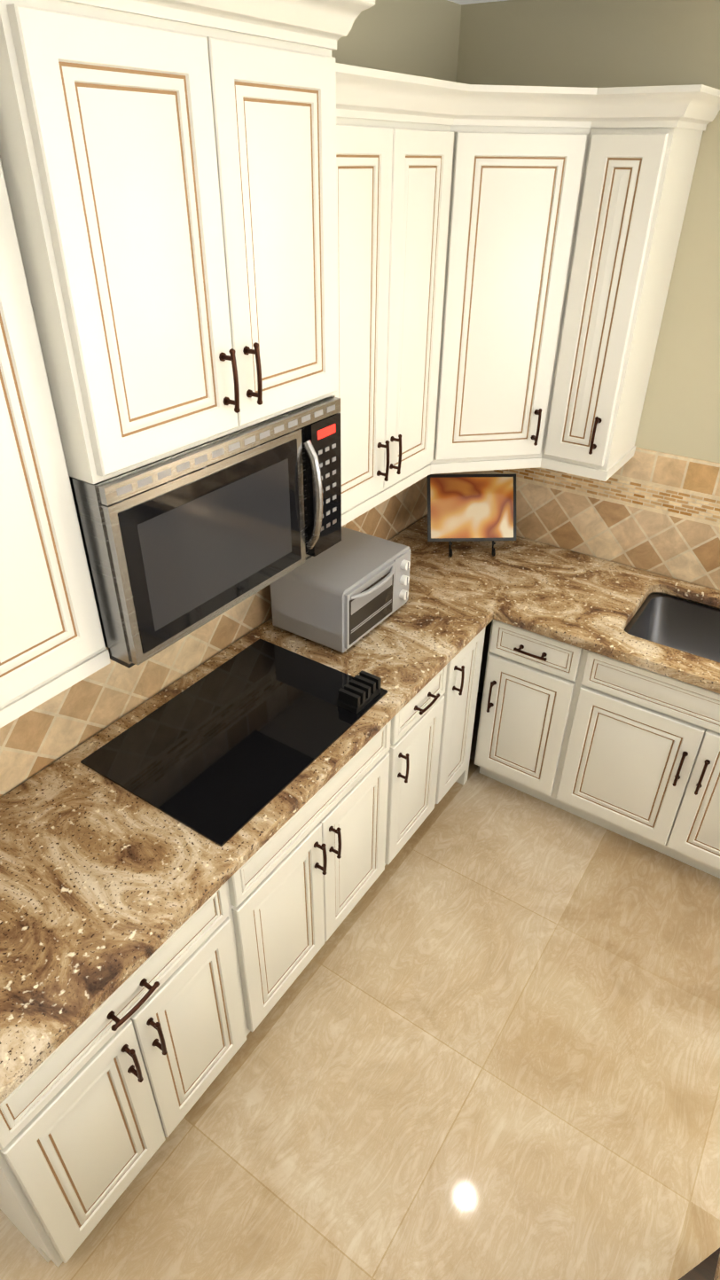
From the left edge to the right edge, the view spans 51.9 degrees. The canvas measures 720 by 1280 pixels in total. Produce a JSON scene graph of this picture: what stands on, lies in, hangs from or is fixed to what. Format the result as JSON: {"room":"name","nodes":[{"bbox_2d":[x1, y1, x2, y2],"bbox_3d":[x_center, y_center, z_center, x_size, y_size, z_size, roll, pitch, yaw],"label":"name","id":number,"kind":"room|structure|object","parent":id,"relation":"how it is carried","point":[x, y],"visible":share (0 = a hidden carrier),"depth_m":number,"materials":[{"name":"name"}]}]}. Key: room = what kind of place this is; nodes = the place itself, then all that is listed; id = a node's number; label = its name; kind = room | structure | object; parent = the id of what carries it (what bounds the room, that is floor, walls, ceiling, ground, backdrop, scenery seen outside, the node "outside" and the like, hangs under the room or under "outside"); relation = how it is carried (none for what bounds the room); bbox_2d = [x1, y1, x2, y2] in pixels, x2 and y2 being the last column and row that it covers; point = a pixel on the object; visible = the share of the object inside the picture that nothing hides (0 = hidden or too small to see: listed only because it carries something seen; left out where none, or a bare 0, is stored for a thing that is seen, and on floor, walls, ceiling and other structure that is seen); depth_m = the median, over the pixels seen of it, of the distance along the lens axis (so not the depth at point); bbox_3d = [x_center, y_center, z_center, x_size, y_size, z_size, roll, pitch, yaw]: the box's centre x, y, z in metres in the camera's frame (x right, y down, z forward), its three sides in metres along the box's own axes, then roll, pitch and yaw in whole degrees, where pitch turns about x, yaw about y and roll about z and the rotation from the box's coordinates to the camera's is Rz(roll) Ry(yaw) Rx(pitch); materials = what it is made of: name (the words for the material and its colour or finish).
{"room":"kitchen","nodes":[
{"label":"kitchen","id":0,"kind":"room"},
{"bbox_2d":[0,0,460,797],"bbox_3d":[-1.004,-0.278,1.632,0.251,3.300,4.690,21,38,28],"label":"wall","id":1,"kind":"structure","parent":0,"point":[415,37],"depth_m":2.32,"materials":[{"name":"beige paint"}]},
{"bbox_2d":[0,138,110,727],"bbox_3d":[-0.776,-0.407,1.300,0.348,1.085,0.327,21,38,28],"label":"upper cabinet","id":2,"kind":"object","parent":1,"relation":"attached to","point":[51,638],"depth_m":1.37,"materials":[{"name":"white paint"}]},
{"bbox_2d":[0,0,248,483],"bbox_3d":[-0.544,-0.770,1.393,0.418,0.795,0.387,21,38,28],"label":"upper cabinet","id":3,"kind":"object","parent":1,"relation":"attached to","point":[218,218],"depth_m":1.27,"materials":[{"name":"white paint"}]},
{"bbox_2d":[69,395,341,668],"bbox_3d":[-0.420,-0.338,1.851,0.463,0.423,0.771,21,38,28],"label":"microwave","id":4,"kind":"object","parent":3,"relation":"attached to","point":[180,545],"visible":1,"depth_m":1.66,"materials":[{"name":"silver metal"}]},
{"bbox_2d":[0,476,427,796],"bbox_3d":[-0.441,-0.192,2.412,0.007,0.483,2.730,21,38,28],"label":"backsplash","id":5,"kind":"structure","parent":1,"relation":"attached to","point":[41,736],"depth_m":2.19,"materials":[{"name":"tile"}]},
{"bbox_2d":[219,0,351,426],"bbox_3d":[-0.326,-0.944,1.663,0.418,0.795,0.388,21,38,28],"label":"upper cabinet","id":6,"kind":"object","parent":1,"relation":"attached to","point":[289,100],"depth_m":1.56,"materials":[{"name":"white paint"}]},
{"bbox_2d":[339,65,404,526],"bbox_3d":[-0.154,-0.904,2.071,0.348,1.085,0.334,21,38,28],"label":"upper cabinet","id":7,"kind":"object","parent":1,"relation":"attached to","point":[377,96],"depth_m":2.01,"materials":[{"name":"white paint"}]},
{"bbox_2d":[390,73,460,496],"bbox_3d":[0.033,-1.054,2.303,0.348,1.085,0.334,21,38,28],"label":"upper cabinet","id":8,"kind":"object","parent":1,"relation":"attached to","point":[432,106],"depth_m":2.18,"materials":[{"name":"white paint"}]},
{"bbox_2d":[436,460,542,473],"bbox_3d":[0.419,-1.226,2.573,0.628,1.085,0.628,21,38,28],"label":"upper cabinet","id":9,"kind":"object","parent":1,"relation":"attached to","point":[445,470],"depth_m":2.66,"materials":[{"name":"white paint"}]},
{"bbox_2d":[436,83,599,471],"bbox_3d":[0.464,-1.105,2.370,0.293,1.065,0.292,21,38,28],"label":"upper cabinet","id":10,"kind":"object","parent":1,"relation":"attached to","point":[523,151],"depth_m":2.32,"materials":[{"name":"white paint"}]},
{"bbox_2d":[0,692,719,1279],"bbox_3d":[-1.896,2.290,0.752,12.100,0.050,9.400,21,38,28],"label":"floor","id":11,"kind":"structure","parent":0,"point":[482,1041],"depth_m":2.19,"materials":[{"name":"tile"}]},
{"bbox_2d":[0,870,255,1267],"bbox_3d":[-0.764,0.973,1.940,0.617,0.876,0.665,21,38,28],"label":"base cabinet","id":12,"kind":"object","parent":11,"relation":"on","point":[99,1102],"depth_m":1.72,"materials":[{"name":"white paint"}]},
{"bbox_2d":[0,575,499,1103],"bbox_3d":[-0.359,0.278,2.168,0.646,0.044,2.100,21,38,28],"label":"countertop","id":13,"kind":"structure","parent":12,"relation":"on","point":[108,887],"depth_m":1.78,"materials":[{"name":"stone"}]},
{"bbox_2d":[80,638,387,846],"bbox_3d":[-0.339,0.225,2.152,0.520,0.061,0.750,21,38,28],"label":"cooktop","id":14,"kind":"object","parent":13,"relation":"in","point":[222,754],"visible":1,"depth_m":2.12,"materials":[{"name":"black glass"}]},
{"bbox_2d":[270,526,411,652],"bbox_3d":[-0.044,-0.181,2.609,0.349,0.245,0.420,21,38,28],"label":"toaster oven","id":15,"kind":"object","parent":13,"relation":"on","point":[350,589],"visible":0.98,"depth_m":2.49,"materials":[{"name":"silver metal"}]},
{"bbox_2d":[237,710,400,1028],"bbox_3d":[-0.366,0.654,2.434,0.617,0.876,0.755,21,38,28],"label":"base cabinet","id":16,"kind":"object","parent":11,"relation":"on","point":[298,888],"depth_m":2.23,"materials":[{"name":"white paint"}]},
{"bbox_2d":[393,654,457,858],"bbox_3d":[-0.050,0.402,2.825,0.617,0.876,0.370,21,38,28],"label":"base cabinet","id":17,"kind":"object","parent":11,"relation":"on","point":[425,719],"depth_m":2.66,"materials":[{"name":"white paint"}]},
{"bbox_2d":[443,626,485,796],"bbox_3d":[0.147,0.244,3.070,0.617,0.876,0.334,21,38,28],"label":"base cabinet","id":18,"kind":"object","parent":11,"relation":"on","point":[467,663],"depth_m":2.89,"materials":[{"name":"white paint"}]},
{"bbox_2d":[474,619,580,803],"bbox_3d":[0.813,0.194,3.157,0.368,0.876,0.617,21,38,28],"label":"base cabinet","id":19,"kind":"object","parent":11,"relation":"on","point":[529,675],"depth_m":2.90,"materials":[{"name":"white paint"}]},
{"bbox_2d":[548,592,719,878],"bbox_3d":[1.338,0.392,2.862,0.900,0.876,0.617,21,38,28],"label":"base cabinet","id":20,"kind":"object","parent":11,"relation":"on","point":[628,751],"depth_m":2.70,"materials":[{"name":"white paint"}]},
{"bbox_2d":[388,515,719,694],"bbox_3d":[1.879,0.216,2.300,4.191,0.044,0.651,21,38,28],"label":"countertop","id":21,"kind":"structure","parent":20,"relation":"on","point":[586,602],"depth_m":2.87,"materials":[{"name":"stone"}]},
{"bbox_2d":[426,473,515,557],"bbox_3d":[0.463,-0.522,3.083,0.383,0.303,0.338,21,38,28],"label":"television","id":22,"kind":"object","parent":21,"relation":"on","point":[471,507],"visible":1,"depth_m":3.06,"materials":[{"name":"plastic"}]},
{"bbox_2d":[624,593,719,662],"bbox_3d":[1.367,0.117,2.685,0.790,0.218,0.450,21,38,28],"label":"sink basin","id":23,"kind":"object","parent":21,"relation":"in","point":[685,626],"visible":0.31,"depth_m":2.91,"materials":[{"name":"silver metal"}]},
{"bbox_2d":[678,1247,719,1279],"bbox_3d":[0.767,1.432,1.494,0.453,0.628,0.283,-16,37,-23],"label":"stool","id":24,"kind":"object","parent":11,"relation":"on","point":[705,1268],"visible":0.89,"depth_m":1.39,"materials":[{"name":"brown wood"}]},
{"bbox_3d":[1.445,1.868,0.608,1.880,0.875,1.059,21,38,28],"label":"kitchen island","id":25,"kind":"object","parent":11,"relation":"on","visible":0},
{"bbox_2d":[713,1253,719,1279],"bbox_3d":[1.398,1.489,0.345,2.470,0.044,1.090,21,38,28],"label":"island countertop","id":26,"kind":"structure","parent":25,"relation":"on","point":[717,1275],"depth_m":1.13,"materials":[{"name":"stone"}]},
{"bbox_2d":[447,0,507,4],"bbox_3d":[-1.858,-0.288,-0.971,11.950,0.650,9.260,21,38,28],"label":"ceiling","id":27,"kind":"structure","parent":0,"point":[464,2],"depth_m":2.44,"materials":[{"name":"white paint"}]},
{"bbox_2d":[456,0,719,693],"bbox_3d":[2.896,-0.112,1.856,6.600,2.850,0.150,21,38,28],"label":"wall","id":28,"kind":"structure","parent":0,"point":[595,43],"depth_m":2.43,"materials":[{"name":"beige paint"}]},
{"bbox_2d":[434,447,719,590],"bbox_3d":[2.063,-0.150,2.390,4.200,0.483,0.008,21,38,28],"label":"backsplash","id":29,"kind":"structure","parent":28,"relation":"attached to","point":[652,511],"depth_m":2.95,"materials":[{"name":"tile"}]},
{"bbox_2d":[542,84,719,478],"bbox_3d":[0.858,-1.153,2.468,0.240,1.085,0.348,21,38,28],"label":"upper cabinet","id":30,"kind":"object","parent":28,"relation":"attached to","point":[643,145],"depth_m":2.31,"materials":[{"name":"white paint"}]}
]}

